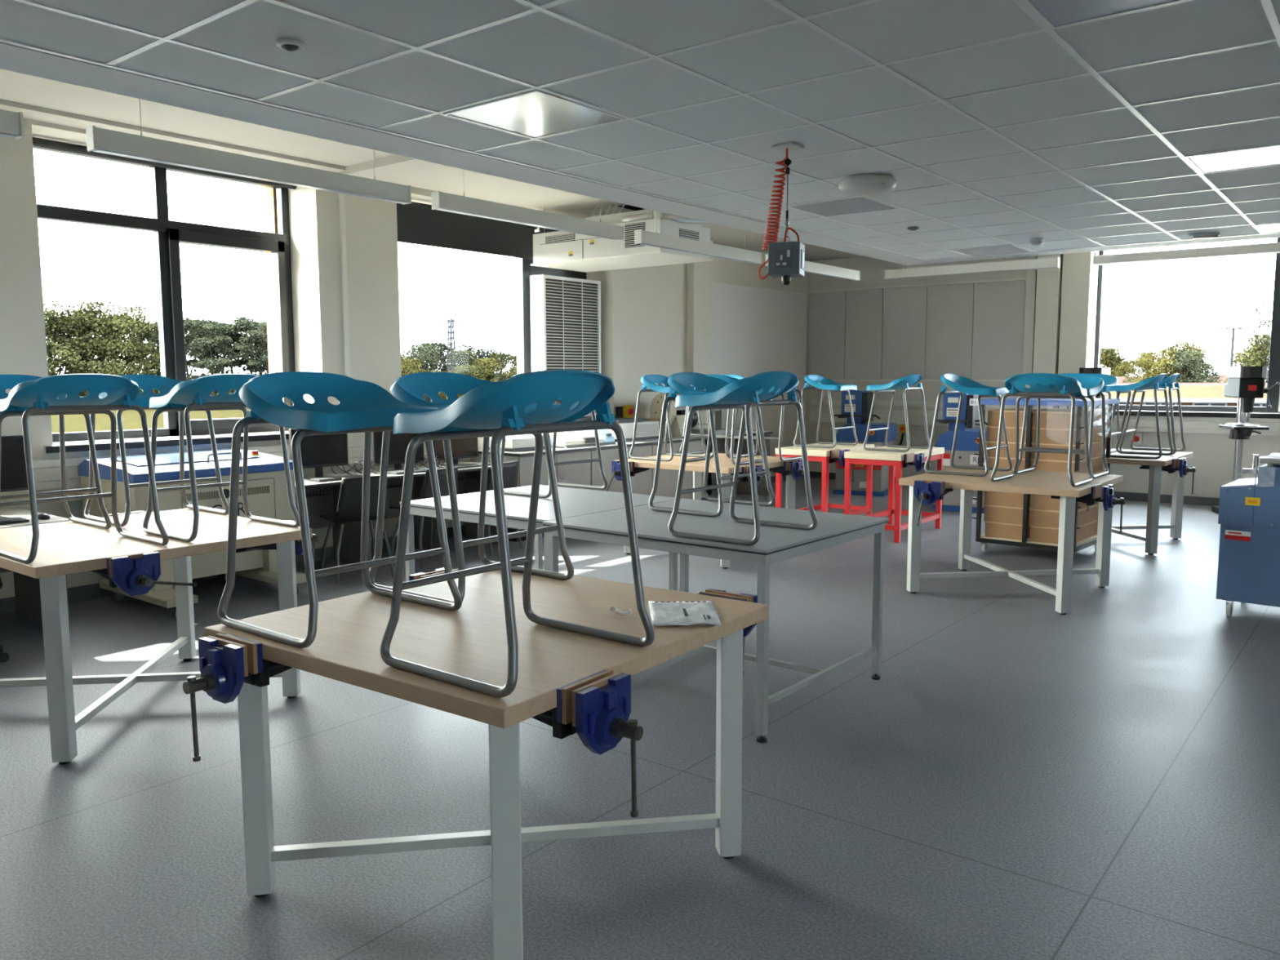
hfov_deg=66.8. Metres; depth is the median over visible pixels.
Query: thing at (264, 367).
tree
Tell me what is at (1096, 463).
cardboard box
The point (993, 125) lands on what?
ceiling
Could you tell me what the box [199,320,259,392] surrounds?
tree
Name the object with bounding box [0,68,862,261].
ceiling
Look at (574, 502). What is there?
lab table
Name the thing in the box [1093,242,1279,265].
roller blind
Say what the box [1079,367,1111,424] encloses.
drill
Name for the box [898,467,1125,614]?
workbench
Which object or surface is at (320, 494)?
basket
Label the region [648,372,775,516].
stool
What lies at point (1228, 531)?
print
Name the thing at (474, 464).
keyboard
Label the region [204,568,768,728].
countertop
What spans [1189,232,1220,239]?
recessed light
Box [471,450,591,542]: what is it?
base cabinet
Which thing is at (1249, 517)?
machine
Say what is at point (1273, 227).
recessed light
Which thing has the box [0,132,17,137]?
diffuser
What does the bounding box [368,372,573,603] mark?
stool
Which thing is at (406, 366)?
tree
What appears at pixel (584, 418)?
trim
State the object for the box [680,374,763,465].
stool
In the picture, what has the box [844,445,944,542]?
bench
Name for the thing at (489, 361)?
tree
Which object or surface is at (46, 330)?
tree
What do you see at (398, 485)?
basket
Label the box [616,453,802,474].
countertop
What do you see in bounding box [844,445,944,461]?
countertop
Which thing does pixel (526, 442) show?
machine
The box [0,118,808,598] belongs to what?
wall
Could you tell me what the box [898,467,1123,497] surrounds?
countertop
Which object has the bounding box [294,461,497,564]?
computer desk
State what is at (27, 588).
computer desk
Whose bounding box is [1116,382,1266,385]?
house
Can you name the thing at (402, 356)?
tree
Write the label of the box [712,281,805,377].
whiteboard
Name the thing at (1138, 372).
tree
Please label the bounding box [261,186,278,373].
wall
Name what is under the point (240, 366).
undergrowth
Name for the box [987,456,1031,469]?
cardboard box
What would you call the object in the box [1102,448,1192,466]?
countertop
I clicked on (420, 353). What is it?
tree
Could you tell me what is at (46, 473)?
trim
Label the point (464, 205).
linear light
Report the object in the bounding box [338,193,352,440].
trim
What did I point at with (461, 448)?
monitor
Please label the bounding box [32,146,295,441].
window
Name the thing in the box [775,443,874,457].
countertop
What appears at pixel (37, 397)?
stool
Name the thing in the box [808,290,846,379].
wall panel
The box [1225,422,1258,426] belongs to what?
paper sheet
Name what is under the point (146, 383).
stool
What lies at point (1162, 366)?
oak tree
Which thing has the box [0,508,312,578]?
countertop
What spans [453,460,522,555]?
chair
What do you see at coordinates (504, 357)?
tree
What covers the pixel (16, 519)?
keyboard
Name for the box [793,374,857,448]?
stool
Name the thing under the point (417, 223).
roller blind
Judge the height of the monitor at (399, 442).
0.370 m
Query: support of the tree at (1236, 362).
on the ground
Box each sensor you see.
[275,39,305,51]
[906,226,919,231]
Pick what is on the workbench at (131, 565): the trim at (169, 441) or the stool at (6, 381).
the stool at (6, 381)
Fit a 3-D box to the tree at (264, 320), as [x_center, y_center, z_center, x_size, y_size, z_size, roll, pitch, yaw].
[-33.019,-10.710,89.292,5.611,8.634,5.508,-3,7,-28]
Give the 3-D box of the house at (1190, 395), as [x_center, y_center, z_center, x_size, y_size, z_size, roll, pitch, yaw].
[37.479,-4.969,61.808,16.600,2.100,7.850,3,7,25]
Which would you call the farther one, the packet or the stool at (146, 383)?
the stool at (146, 383)
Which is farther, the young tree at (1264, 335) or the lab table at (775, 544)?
the young tree at (1264, 335)
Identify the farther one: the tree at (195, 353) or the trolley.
the tree at (195, 353)
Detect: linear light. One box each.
[0,109,24,139]
[85,98,411,204]
[431,168,624,240]
[634,229,761,263]
[764,238,860,280]
[884,256,1059,279]
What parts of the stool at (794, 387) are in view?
leg frame, leg frame, seat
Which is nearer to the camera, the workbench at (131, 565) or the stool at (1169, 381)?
the workbench at (131, 565)
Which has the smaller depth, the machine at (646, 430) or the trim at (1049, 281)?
the machine at (646, 430)
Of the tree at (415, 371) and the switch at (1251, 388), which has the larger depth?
the tree at (415, 371)
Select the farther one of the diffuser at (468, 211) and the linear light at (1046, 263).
the linear light at (1046, 263)
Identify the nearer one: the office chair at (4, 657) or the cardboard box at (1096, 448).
the office chair at (4, 657)
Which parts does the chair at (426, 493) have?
leg, leg, leg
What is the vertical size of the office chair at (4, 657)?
0.949 m
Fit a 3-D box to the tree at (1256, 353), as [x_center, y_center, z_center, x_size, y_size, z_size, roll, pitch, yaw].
[60.892,-10.662,94.435,6.188,7.061,6.301,-1,6,-4]
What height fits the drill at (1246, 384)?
1.640 m
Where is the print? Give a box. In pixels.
[1227,531,1241,534]
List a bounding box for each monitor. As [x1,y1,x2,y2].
[0,435,28,518]
[288,428,348,479]
[371,431,424,471]
[432,437,478,466]
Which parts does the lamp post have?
post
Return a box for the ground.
[50,407,250,433]
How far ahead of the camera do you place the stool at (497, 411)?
2.38 m
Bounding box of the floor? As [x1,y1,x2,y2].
[0,477,1279,959]
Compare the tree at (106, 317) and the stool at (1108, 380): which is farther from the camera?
the tree at (106, 317)
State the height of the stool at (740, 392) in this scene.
0.737 m
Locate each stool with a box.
[0,373,168,563]
[0,374,111,528]
[84,374,229,526]
[142,373,299,542]
[217,371,462,648]
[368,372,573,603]
[380,369,654,697]
[500,373,608,497]
[629,374,706,461]
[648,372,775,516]
[667,370,817,545]
[679,374,755,457]
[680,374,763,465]
[728,378,808,461]
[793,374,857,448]
[862,373,929,452]
[924,373,1012,476]
[990,373,1092,486]
[1015,373,1108,478]
[1056,373,1120,452]
[1105,373,1173,459]
[1119,373,1186,455]
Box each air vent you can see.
[529,274,600,416]
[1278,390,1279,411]
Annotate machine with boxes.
[488,434,552,451]
[542,429,615,448]
[607,417,658,442]
[648,392,697,437]
[833,390,896,496]
[932,392,987,513]
[1216,453,1279,616]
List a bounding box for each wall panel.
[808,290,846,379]
[844,288,883,379]
[881,285,927,379]
[924,283,974,379]
[971,280,1026,379]
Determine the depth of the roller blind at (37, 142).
7.12 m
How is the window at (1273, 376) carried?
in the wall at (1213, 455)
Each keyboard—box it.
[0,516,29,524]
[309,474,363,482]
[386,467,428,475]
[453,462,490,468]
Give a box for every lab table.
[400,484,681,591]
[542,498,888,742]
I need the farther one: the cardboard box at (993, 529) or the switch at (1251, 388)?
the switch at (1251, 388)
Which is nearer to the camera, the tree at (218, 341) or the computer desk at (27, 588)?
the computer desk at (27, 588)
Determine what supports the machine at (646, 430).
on the countertop at (744, 487)
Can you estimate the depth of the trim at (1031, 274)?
12.56 m
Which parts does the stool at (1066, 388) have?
seat, leg frame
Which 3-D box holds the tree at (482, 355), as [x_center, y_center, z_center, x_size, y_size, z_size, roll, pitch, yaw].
[-18.212,-11.219,103.026,5.664,6.646,6.258,-6,9,-44]
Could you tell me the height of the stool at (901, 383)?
0.737 m
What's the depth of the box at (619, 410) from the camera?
11.23 m
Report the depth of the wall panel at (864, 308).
14.08 m
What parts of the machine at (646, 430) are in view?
panel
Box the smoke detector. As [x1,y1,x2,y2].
[1030,238,1044,245]
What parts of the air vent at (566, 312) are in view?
casing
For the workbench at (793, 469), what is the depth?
8.26 m
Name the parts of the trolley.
frame, board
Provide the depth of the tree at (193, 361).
95.52 m
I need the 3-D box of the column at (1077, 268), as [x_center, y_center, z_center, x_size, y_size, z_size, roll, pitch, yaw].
[5.497,-1.409,12.315,0.330,3.260,0.130,5,8,38]
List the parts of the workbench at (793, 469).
vice handle, leg, leg, leg, vice handle, leg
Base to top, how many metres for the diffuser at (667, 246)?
0.003 m
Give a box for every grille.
[544,233,574,243]
[624,222,644,248]
[679,228,699,240]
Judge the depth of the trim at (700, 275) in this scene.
12.27 m
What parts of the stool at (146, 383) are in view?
leg frame, seat, leg frame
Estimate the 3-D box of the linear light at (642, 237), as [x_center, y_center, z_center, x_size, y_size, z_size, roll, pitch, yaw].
[0.505,-2.173,7.719,0.068,0.743,1.680,5,8,38]
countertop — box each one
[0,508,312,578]
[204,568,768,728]
[478,430,773,495]
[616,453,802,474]
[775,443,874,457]
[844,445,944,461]
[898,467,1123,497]
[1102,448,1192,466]
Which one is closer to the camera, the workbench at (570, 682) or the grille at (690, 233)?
the workbench at (570, 682)
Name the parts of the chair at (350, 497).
leg, leg, leg, leg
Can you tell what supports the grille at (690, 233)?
attached to the unit
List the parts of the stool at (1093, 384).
seat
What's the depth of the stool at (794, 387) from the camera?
8.36 m
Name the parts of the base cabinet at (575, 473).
door, door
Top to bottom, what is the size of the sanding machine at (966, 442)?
0.220 m
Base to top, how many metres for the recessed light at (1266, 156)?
0.007 m
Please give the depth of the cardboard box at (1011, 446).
8.34 m
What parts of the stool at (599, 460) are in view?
seat, leg frame, leg frame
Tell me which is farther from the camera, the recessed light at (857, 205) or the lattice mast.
the lattice mast
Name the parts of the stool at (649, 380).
leg frame, seat, leg frame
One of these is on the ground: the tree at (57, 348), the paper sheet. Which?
the tree at (57, 348)
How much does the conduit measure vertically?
0.454 m
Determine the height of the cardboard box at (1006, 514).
0.143 m
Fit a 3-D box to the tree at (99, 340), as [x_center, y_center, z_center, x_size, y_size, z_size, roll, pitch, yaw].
[-47.690,-10.856,85.700,7.302,9.767,6.849,2,6,17]
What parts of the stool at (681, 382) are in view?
leg frame, seat, leg frame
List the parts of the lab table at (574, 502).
leg, frame, leg, leg, leg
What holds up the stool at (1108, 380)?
on the workbench at (1176, 464)
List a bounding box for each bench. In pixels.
[775,443,874,515]
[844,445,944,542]
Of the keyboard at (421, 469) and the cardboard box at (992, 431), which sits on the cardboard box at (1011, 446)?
the cardboard box at (992, 431)
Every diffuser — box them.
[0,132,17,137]
[93,149,407,204]
[435,208,621,239]
[636,243,759,263]
[804,271,856,280]
[885,266,1057,279]
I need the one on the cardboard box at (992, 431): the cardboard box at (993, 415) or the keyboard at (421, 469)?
the cardboard box at (993, 415)
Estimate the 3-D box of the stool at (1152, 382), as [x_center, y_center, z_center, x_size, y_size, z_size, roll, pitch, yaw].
[4.452,-0.579,8.653,0.490,0.737,0.547,5,8,38]
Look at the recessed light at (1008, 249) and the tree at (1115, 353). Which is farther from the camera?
the tree at (1115, 353)
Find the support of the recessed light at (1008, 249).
in the ceiling at (993, 125)
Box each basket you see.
[295,485,331,498]
[386,478,413,488]
[457,470,481,480]
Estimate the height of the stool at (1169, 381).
0.737 m
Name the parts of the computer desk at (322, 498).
panel, panel, panel, panel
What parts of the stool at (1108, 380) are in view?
leg frame, seat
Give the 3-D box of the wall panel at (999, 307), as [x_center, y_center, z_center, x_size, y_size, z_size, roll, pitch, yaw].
[4.764,-1.986,12.903,0.672,1.285,0.021,5,8,38]
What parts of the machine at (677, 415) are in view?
motor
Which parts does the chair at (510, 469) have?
leg, leg, leg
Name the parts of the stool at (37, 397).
seat mount, seat, leg frame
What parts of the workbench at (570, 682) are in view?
vice handle, leg, leg, vice handle, leg, vice handle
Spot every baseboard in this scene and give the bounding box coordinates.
[0,474,804,613]
[808,471,1219,506]
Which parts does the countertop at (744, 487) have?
panel, panel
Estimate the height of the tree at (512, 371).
4.070 m
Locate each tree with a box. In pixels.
[43,300,103,395]
[45,315,72,374]
[45,329,102,374]
[50,300,133,398]
[75,316,145,362]
[93,305,160,393]
[135,319,185,368]
[146,330,195,368]
[183,316,218,380]
[186,318,246,395]
[186,319,231,376]
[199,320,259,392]
[221,315,267,375]
[231,319,268,375]
[244,320,266,374]
[252,320,266,375]
[400,343,446,372]
[400,353,412,365]
[400,358,422,376]
[410,368,428,373]
[416,371,431,401]
[418,342,450,372]
[420,342,462,372]
[438,391,462,399]
[445,349,487,394]
[451,342,497,377]
[453,364,481,395]
[472,357,501,382]
[476,348,506,374]
[483,352,516,381]
[498,355,516,377]
[499,366,516,381]
[1099,348,1126,375]
[1100,346,1124,373]
[1110,360,1138,376]
[1121,351,1161,382]
[1131,351,1168,382]
[1136,341,1211,382]
[1167,350,1222,382]
[1218,345,1264,382]
[1233,333,1271,379]
[1234,304,1271,387]
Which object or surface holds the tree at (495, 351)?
on the ground
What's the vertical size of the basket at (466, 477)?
0.093 m
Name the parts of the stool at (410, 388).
leg frame, seat, leg frame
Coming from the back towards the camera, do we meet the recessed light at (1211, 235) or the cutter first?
the recessed light at (1211, 235)
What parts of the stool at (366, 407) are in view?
leg frame, seat, leg frame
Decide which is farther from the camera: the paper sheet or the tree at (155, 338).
the tree at (155, 338)
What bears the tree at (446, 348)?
on the ground
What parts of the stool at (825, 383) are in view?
leg frame, seat, leg frame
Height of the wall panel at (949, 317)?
1.285 m
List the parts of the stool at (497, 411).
seat mount, leg frame, seat, leg frame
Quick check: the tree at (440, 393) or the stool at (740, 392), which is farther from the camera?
the tree at (440, 393)
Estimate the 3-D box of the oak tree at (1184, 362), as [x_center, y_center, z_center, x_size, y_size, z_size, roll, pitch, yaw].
[59.651,-11.107,104.678,5.674,5.763,5.542,5,8,38]
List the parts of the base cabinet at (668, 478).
door, door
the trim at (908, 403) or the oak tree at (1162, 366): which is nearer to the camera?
the trim at (908, 403)
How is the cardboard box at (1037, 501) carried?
on the cardboard box at (1040, 517)
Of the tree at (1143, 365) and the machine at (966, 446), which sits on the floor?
the machine at (966, 446)
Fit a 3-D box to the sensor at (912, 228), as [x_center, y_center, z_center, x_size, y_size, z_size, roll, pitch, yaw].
[2.134,-1.959,7.577,0.090,0.021,0.090,5,8,38]
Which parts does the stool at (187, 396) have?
seat mount, seat, leg frame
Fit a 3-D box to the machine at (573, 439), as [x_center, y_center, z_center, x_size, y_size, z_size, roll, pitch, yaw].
[-0.665,-0.443,10.027,0.440,0.170,0.760,5,8,38]
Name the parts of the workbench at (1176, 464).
leg, leg, vice handle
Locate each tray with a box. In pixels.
[530,250,712,272]
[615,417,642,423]
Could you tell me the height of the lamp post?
6.120 m
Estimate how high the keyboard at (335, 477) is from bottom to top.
0.021 m
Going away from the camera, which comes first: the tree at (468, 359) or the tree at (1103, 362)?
the tree at (468, 359)
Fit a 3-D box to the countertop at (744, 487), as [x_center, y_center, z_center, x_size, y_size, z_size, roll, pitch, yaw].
[0.028,-0.043,11.030,0.702,0.840,4.563,5,8,38]
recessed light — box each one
[443,89,626,138]
[786,195,899,217]
[949,244,1031,256]
[1022,0,1186,29]
[1184,143,1279,174]
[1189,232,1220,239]
[1255,222,1279,233]
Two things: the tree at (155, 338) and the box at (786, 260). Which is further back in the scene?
the tree at (155, 338)
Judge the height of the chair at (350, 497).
0.803 m
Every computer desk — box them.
[0,507,70,633]
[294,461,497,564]
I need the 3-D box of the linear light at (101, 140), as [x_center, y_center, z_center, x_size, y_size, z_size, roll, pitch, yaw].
[-1.833,-1.853,4.775,0.068,0.743,1.685,5,8,38]
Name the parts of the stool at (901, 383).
leg frame, seat, leg frame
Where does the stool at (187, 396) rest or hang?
on the workbench at (131, 565)
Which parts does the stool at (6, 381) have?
seat, leg frame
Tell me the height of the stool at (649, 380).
0.737 m
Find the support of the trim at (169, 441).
attached to the wall at (643, 309)
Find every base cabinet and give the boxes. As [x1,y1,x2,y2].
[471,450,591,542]
[591,444,652,495]
[651,440,704,499]
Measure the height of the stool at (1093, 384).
0.737 m
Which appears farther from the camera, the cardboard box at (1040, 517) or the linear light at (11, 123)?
the cardboard box at (1040, 517)
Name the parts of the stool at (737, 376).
leg frame, leg frame, seat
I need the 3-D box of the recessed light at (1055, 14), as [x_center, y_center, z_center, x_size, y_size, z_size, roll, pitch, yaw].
[1.420,-1.463,2.834,0.570,0.007,0.570,5,8,38]
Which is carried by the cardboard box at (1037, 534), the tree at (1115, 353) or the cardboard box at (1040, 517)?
the cardboard box at (1040, 517)
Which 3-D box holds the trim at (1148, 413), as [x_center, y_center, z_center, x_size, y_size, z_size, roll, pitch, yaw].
[7.208,-0.748,11.236,3.830,0.056,0.345,5,8,38]
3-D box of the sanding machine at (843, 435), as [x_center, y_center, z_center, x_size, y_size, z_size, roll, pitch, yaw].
[2.977,-0.633,12.821,0.690,0.220,0.580,3,7,26]
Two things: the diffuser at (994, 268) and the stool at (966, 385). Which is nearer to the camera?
the stool at (966, 385)
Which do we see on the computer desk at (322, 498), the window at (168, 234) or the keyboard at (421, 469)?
the keyboard at (421, 469)
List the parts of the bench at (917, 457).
leg, leg, rail, leg, rail, leg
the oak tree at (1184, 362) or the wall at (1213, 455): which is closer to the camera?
the wall at (1213, 455)
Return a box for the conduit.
[898,432,904,445]
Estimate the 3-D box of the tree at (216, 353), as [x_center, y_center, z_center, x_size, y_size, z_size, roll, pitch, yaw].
[-42.239,-11.534,96.943,6.354,8.696,5.857,-2,6,-14]
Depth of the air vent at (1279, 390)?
11.06 m
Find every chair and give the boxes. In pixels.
[0,577,8,662]
[320,475,394,583]
[389,466,457,568]
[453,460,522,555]
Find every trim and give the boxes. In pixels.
[0,440,426,493]
[43,430,288,453]
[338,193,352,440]
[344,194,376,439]
[572,416,620,422]
[686,240,713,495]
[808,277,1026,381]
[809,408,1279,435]
[810,400,1015,408]
[1021,255,1037,408]
[1032,253,1062,408]
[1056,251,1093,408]
[1105,409,1279,418]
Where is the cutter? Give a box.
[77,449,306,618]
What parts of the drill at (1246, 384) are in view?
motor, feed handle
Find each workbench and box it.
[0,508,318,764]
[182,568,768,959]
[606,453,806,568]
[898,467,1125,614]
[1102,448,1195,555]
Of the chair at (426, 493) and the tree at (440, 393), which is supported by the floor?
the chair at (426, 493)
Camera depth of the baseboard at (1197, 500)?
11.87 m
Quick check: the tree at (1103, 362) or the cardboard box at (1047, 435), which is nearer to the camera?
the cardboard box at (1047, 435)
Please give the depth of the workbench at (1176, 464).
8.42 m
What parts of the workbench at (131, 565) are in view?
leg, vice handle, leg, leg, vice handle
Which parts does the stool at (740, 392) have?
seat mount, leg frame, seat, leg frame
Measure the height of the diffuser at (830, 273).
0.003 m
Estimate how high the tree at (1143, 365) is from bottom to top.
6.218 m
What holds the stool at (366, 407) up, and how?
on the workbench at (570, 682)
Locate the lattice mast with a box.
[446,318,455,365]
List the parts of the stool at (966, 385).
leg frame, seat, leg frame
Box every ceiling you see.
[0,0,1279,265]
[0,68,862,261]
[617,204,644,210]
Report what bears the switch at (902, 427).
attached to the wall at (1213, 455)
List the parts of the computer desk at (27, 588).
panel, panel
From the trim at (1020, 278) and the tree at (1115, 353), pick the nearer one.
the trim at (1020, 278)
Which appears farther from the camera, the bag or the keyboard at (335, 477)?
the keyboard at (335, 477)
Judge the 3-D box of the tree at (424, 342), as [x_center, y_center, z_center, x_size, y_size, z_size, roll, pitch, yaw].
[-22.026,-11.267,103.271,6.015,6.740,5.906,-1,6,-11]
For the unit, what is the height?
0.690 m
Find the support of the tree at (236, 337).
on the ground
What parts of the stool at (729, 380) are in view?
leg frame, seat, leg frame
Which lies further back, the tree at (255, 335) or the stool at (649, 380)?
the tree at (255, 335)
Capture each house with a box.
[1104,385,1266,406]
[1114,376,1204,382]
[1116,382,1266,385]
[1204,374,1227,382]
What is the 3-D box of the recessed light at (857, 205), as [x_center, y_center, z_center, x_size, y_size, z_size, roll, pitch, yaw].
[1.395,-1.870,6.654,0.570,0.007,0.570,5,8,38]
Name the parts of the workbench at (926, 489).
leg, vice handle, leg, leg, leg, vice handle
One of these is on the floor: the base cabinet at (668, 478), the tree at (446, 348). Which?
the base cabinet at (668, 478)
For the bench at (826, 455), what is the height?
0.829 m
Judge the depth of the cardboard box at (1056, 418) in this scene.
8.07 m
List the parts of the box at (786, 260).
ceiling plate, socket plate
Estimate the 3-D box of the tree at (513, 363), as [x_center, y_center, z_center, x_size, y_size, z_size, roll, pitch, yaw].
[-12.664,-10.418,101.423,4.542,5.263,4.313,5,8,39]
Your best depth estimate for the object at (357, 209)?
8.41 m
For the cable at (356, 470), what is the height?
0.108 m
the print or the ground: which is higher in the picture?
the ground
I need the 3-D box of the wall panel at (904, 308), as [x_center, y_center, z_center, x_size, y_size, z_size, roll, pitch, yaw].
[3.732,-2.070,13.713,0.642,1.285,0.021,5,8,38]
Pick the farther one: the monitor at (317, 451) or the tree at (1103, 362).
the tree at (1103, 362)
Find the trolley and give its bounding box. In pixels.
[969,397,1119,552]
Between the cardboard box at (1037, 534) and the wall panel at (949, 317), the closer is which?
the cardboard box at (1037, 534)
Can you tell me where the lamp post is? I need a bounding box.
[1222,327,1244,366]
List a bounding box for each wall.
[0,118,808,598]
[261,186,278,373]
[805,251,1279,497]
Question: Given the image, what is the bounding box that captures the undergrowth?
[60,360,266,407]
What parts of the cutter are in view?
lid, panel, lid handle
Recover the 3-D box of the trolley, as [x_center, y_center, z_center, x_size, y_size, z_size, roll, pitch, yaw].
[3.527,-0.040,8.516,0.965,1.349,0.954,5,8,41]
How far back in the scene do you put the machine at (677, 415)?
11.22 m
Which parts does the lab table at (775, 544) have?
leg, leg, frame, leg, rail, leg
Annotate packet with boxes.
[648,600,720,626]
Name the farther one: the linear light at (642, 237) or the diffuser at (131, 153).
the linear light at (642, 237)
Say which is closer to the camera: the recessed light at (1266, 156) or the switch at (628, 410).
the recessed light at (1266, 156)
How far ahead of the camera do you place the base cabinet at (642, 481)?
10.16 m
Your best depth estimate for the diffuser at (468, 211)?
6.21 m
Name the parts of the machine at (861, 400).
rating plate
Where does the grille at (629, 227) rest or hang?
attached to the unit
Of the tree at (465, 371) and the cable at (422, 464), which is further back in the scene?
the tree at (465, 371)
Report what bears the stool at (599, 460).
on the lab table at (574, 502)
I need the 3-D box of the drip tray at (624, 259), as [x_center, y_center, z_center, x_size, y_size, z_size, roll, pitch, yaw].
[-0.202,-2.197,9.802,1.680,0.015,0.860,5,8,38]
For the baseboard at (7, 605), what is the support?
attached to the wall at (643, 309)
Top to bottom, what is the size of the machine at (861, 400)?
1.360 m
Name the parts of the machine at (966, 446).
rating plate, name plate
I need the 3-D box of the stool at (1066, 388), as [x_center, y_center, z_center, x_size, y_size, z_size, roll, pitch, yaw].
[2.740,-0.354,6.584,0.547,0.737,0.490,5,8,39]
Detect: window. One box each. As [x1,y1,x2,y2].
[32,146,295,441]
[515,226,586,374]
[1093,237,1279,413]
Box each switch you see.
[623,404,633,417]
[899,424,906,432]
[1130,433,1142,444]
[1248,385,1257,391]
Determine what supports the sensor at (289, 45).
attached to the ceiling at (993, 125)
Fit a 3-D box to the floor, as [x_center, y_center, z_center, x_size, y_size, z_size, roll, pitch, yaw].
[1.833,1.105,4.559,11.800,0.080,17.200,5,8,38]
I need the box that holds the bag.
[609,605,631,615]
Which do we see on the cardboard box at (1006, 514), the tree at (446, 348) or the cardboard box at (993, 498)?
the cardboard box at (993, 498)
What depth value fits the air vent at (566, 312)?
10.59 m
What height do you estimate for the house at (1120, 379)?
2.600 m
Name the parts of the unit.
casing, casing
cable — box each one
[330,459,380,475]
[400,455,445,468]
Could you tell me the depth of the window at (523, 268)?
10.54 m
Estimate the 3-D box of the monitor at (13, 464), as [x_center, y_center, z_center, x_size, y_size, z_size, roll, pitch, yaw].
[-3.906,-0.006,5.766,0.200,0.500,0.540,4,7,34]
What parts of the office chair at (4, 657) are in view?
seat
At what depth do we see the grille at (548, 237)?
9.73 m
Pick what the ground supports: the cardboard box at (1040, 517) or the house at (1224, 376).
the house at (1224, 376)
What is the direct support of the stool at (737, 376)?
on the workbench at (793, 469)
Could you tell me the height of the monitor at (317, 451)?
0.410 m
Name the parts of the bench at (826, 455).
leg, rail, leg, leg, rail, vice handle, leg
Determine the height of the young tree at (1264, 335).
7.373 m
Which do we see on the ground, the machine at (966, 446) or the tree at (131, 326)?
the tree at (131, 326)
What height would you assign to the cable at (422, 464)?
0.108 m
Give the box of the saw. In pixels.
[691,408,731,434]
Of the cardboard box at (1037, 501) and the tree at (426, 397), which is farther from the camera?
the tree at (426, 397)
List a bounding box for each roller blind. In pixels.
[32,137,296,189]
[396,201,539,259]
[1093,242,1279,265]
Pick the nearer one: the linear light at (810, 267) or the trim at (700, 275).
the linear light at (810, 267)
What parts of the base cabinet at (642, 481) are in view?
door, door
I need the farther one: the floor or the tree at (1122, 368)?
the tree at (1122, 368)
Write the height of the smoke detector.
0.055 m
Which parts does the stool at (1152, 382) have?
leg frame, seat, leg frame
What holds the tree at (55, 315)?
on the ground
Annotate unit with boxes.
[530,202,712,272]
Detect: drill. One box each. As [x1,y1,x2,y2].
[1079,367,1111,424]
[1211,366,1279,514]
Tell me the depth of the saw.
12.18 m
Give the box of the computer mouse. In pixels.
[37,512,49,519]
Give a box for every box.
[615,406,622,417]
[758,142,804,284]
[983,504,1030,524]
[984,490,1030,507]
[984,520,1030,540]
[986,408,1058,426]
[986,426,1032,442]
[986,440,1032,458]
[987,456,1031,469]
[1028,503,1098,528]
[1029,493,1098,511]
[1029,520,1097,543]
[1031,425,1102,444]
[1031,440,1102,461]
[1031,455,1102,472]
[1032,408,1106,428]
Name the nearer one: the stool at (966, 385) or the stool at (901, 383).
the stool at (966, 385)
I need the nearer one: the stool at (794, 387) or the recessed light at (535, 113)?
the recessed light at (535, 113)
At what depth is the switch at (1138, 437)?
11.92 m
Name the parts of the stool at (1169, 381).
leg frame, seat, leg frame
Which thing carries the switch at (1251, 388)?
attached to the drill at (1246, 384)

